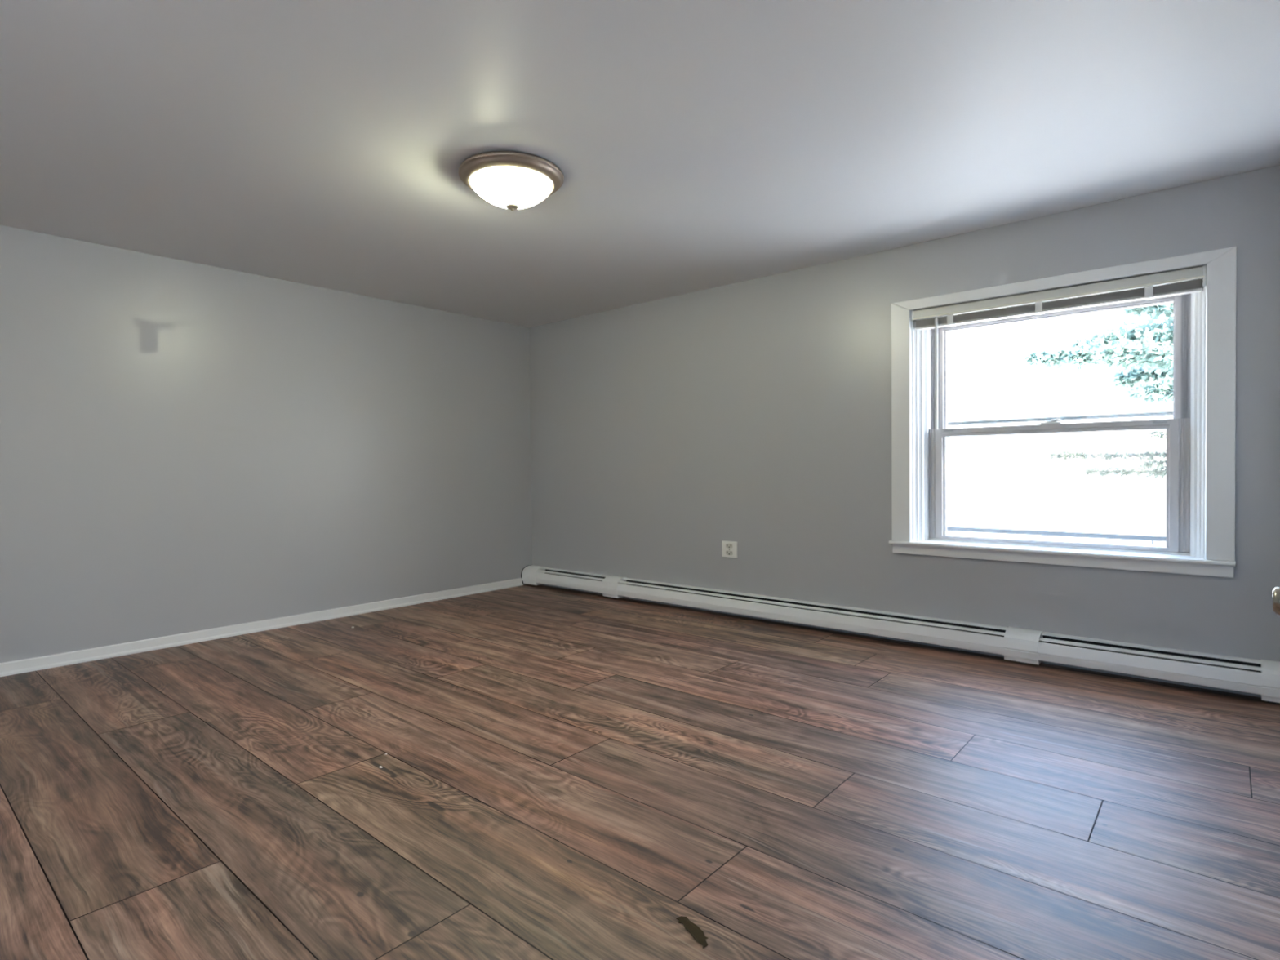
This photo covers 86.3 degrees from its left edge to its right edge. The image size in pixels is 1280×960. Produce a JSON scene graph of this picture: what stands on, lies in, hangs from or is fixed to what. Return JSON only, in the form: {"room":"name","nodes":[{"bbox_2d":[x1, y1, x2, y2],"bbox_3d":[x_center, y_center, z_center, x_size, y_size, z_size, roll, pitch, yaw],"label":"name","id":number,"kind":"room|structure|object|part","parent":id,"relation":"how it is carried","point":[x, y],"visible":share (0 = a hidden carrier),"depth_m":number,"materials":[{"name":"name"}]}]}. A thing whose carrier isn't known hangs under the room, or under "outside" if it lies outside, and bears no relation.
{"room":"empty bedroom","nodes":[
{"label":"empty bedroom","id":0,"kind":"room"},
{"bbox_2d":[0,225,532,662],"bbox_3d":[-3.235,-0.018,4.186,0.300,2.740,7.010,0,1,41],"label":"wall","id":1,"kind":"structure","parent":0,"point":[186,446],"depth_m":4.53,"materials":[{"name":"grey paint"}]},
{"bbox_2d":[0,577,523,676],"bbox_3d":[-3.150,1.018,4.045,0.020,0.070,6.268,0,1,41],"label":"baseboard","id":2,"kind":"structure","parent":1,"relation":"attached to","point":[26,665],"depth_m":4.52,"materials":[{"name":"white paint"}]},
{"bbox_2d":[0,584,1279,959],"bbox_3d":[-1.120,1.212,2.396,5.850,0.300,7.000,0,1,41],"label":"floor","id":3,"kind":"structure","parent":0,"point":[565,774],"depth_m":2.25,"materials":[{"name":"brown wood"}]},
{"bbox_2d":[675,915,708,948],"bbox_3d":[0.127,1.060,1.605,0.032,0.004,0.117,-1,1,-29],"label":"dead leaf","id":4,"kind":"object","parent":3,"relation":"on","point":[695,931],"visible":1,"depth_m":1.60,"materials":[{"name":"brown plant"}]},
{"bbox_2d":[0,0,1279,327],"bbox_3d":[-0.255,-1.495,1.393,8.450,0.250,7.310,0,1,41],"label":"ceiling","id":5,"kind":"structure","parent":0,"point":[696,145],"depth_m":2.68,"materials":[{"name":"white paint"}]},
{"bbox_2d":[458,151,564,210],"bbox_3d":[-0.582,-1.311,3.106,0.471,0.170,0.471,0,1,41],"label":"ceiling lamp","id":6,"kind":"object","parent":5,"relation":"attached to","point":[512,180],"visible":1,"depth_m":2.98,"materials":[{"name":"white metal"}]},
{"bbox_2d":[528,164,1279,697],"bbox_3d":[1.166,-0.073,4.823,5.550,2.740,0.310,0,1,41],"label":"wall","id":7,"kind":"structure","parent":0,"point":[755,414],"depth_m":4.50,"materials":[{"name":"grey paint"}]},
{"bbox_2d":[721,540,737,558],"bbox_3d":[0.663,0.514,5.056,0.133,0.120,0.012,0,1,41],"label":"wall outlet","id":8,"kind":"object","parent":7,"relation":"attached to","point":[729,548],"visible":1,"depth_m":5.05,"materials":[{"name":"white plastic"}]},
{"bbox_2d":[725,550,733,555],"bbox_3d":[0.662,0.540,5.055,0.060,0.033,0.005,0,1,41],"label":"receptacle","id":9,"kind":"object","parent":8,"relation":"attached to","point":[727,552],"depth_m":5.05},
{"bbox_2d":[725,543,733,548],"bbox_3d":[0.661,0.488,5.054,0.060,0.033,0.005,0,1,41],"label":"receptacle","id":10,"kind":"object","parent":8,"relation":"attached to","point":[727,545],"depth_m":5.05,"materials":[{"name":"white plastic"}]},
{"bbox_2d":[520,564,1279,703],"bbox_3d":[0.915,0.911,4.767,5.247,0.180,0.138,0,1,41],"label":"baseboard heater","id":11,"kind":"object","parent":7,"relation":"attached to","point":[1024,646],"visible":1,"depth_m":3.90,"materials":[{"name":"white metal"}]},
{"bbox_3d":[-0.636,0.904,6.040,0.867,0.098,0.027,0,1,41],"label":"panel","id":12,"kind":"part","parent":11,"relation":"part of","materials":[{"name":"white metal"}]},
{"bbox_3d":[-0.578,0.824,6.108,0.867,0.009,0.043,0,1,41],"label":"panel","id":13,"kind":"part","parent":11,"relation":"part of","materials":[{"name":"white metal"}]},
{"bbox_3d":[0.915,0.912,4.710,2.911,0.098,0.027,0,1,41],"label":"panel","id":14,"kind":"part","parent":11,"relation":"part of","materials":[{"name":"white metal"}]},
{"bbox_3d":[0.973,0.832,4.777,2.911,0.009,0.043,0,1,41],"label":"panel","id":15,"kind":"part","parent":11,"relation":"part of","materials":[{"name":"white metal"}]},
{"bbox_3d":[2.475,0.919,3.371,0.904,0.098,0.027,0,1,41],"label":"panel","id":16,"kind":"part","parent":11,"relation":"part of","materials":[{"name":"white metal"}]},
{"bbox_3d":[2.533,0.840,3.439,0.904,0.009,0.043,0,1,41],"label":"panel","id":17,"kind":"part","parent":11,"relation":"part of","materials":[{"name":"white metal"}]},
{"bbox_2d":[888,246,1236,577],"bbox_3d":[2.281,-0.321,3.845,1.623,1.551,0.392,0,1,41],"label":"window","id":18,"kind":"structure","parent":7,"relation":"in","point":[1199,539],"depth_m":3.59,"materials":[{"name":"white paint"}]},
{"bbox_3d":[1.613,-0.359,4.215,0.114,1.473,0.020,0,1,41],"label":"casing","id":19,"kind":"part","parent":18,"relation":"part of","materials":[{"name":"white paint"}]},
{"bbox_2d":[911,265,1206,429],"bbox_3d":[2.206,-0.666,3.745,1.386,0.731,0.084,0,1,41],"label":"window blind","id":20,"kind":"object","parent":18,"relation":"attached to","point":[1183,282],"visible":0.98,"depth_m":3.67,"materials":[{"name":"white plastic"}]},
{"bbox_3d":[2.211,-0.924,3.748,1.354,0.012,0.048,0,1,41],"label":"rail","id":21,"kind":"part","parent":20,"relation":"part of","materials":[{"name":"white plastic"}]},
{"bbox_3d":[2.339,-0.621,3.905,1.196,0.722,0.057,0,1,41],"label":"sash","id":22,"kind":"part","parent":18,"relation":"part of","materials":[{"name":"white plastic"}]},
{"bbox_3d":[2.297,0.025,3.859,1.266,0.679,0.052,0,1,41],"label":"sash","id":23,"kind":"part","parent":18,"relation":"part of","materials":[{"name":"white plastic"}]},
{"bbox_3d":[2.341,-0.336,3.905,1.394,1.404,0.202,0,1,41],"label":"frame","id":24,"kind":"part","parent":18,"relation":"part of","materials":[{"name":"white plastic"}]},
{"bbox_3d":[2.175,-1.064,3.714,1.611,0.060,0.020,0,1,41],"label":"casing","id":25,"kind":"part","parent":18,"relation":"part of","materials":[{"name":"white paint"}]},
{"bbox_3d":[2.754,-0.353,3.235,0.106,1.473,0.020,0,1,41],"label":"casing","id":26,"kind":"part","parent":18,"relation":"part of","materials":[{"name":"white paint"}]},
{"bbox_2d":[1271,586,1279,615],"bbox_3d":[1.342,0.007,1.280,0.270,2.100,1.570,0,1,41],"label":"door knob","id":27,"kind":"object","parent":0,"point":[1276,592],"depth_m":0.93,"materials":[{"name":"metal"}]},
{"label":"outside","id":28,"kind":"structure","parent":0,"visible":0},
{"bbox_3d":[4.152,4.001,8.750,85.000,0.200,130.000,0,1,41],"label":"ground","id":29,"kind":"structure","parent":28,"visible":0},
{"bbox_2d":[946,415,1173,546],"bbox_3d":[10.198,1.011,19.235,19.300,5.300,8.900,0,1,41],"label":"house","id":30,"kind":"structure","parent":29,"relation":"on","point":[1004,482],"depth_m":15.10,"materials":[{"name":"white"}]},
{"bbox_3d":[7.866,1.640,15.982,1.000,1.200,0.022,0,1,41],"label":"glass pane","id":31,"kind":"part","parent":30,"relation":"part of","materials":[{"name":"clear glass"}]},
{"bbox_2d":[1022,302,1173,407],"bbox_3d":[6.303,0.308,7.119,3.995,7.206,1.605,0,1,41],"label":"leafy tree","id":32,"kind":"object","parent":29,"relation":"on","point":[1149,345],"visible":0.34,"depth_m":7.57,"materials":[{"name":"green plant"}]},
{"bbox_2d":[1043,431,1166,480],"bbox_3d":[6.887,1.520,9.006,2.713,4.700,0.809,0,1,41],"label":"conifer tree","id":33,"kind":"object","parent":29,"relation":"on","point":[1150,461],"visible":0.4,"depth_m":9.22,"materials":[{"name":"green plant"}]}
]}

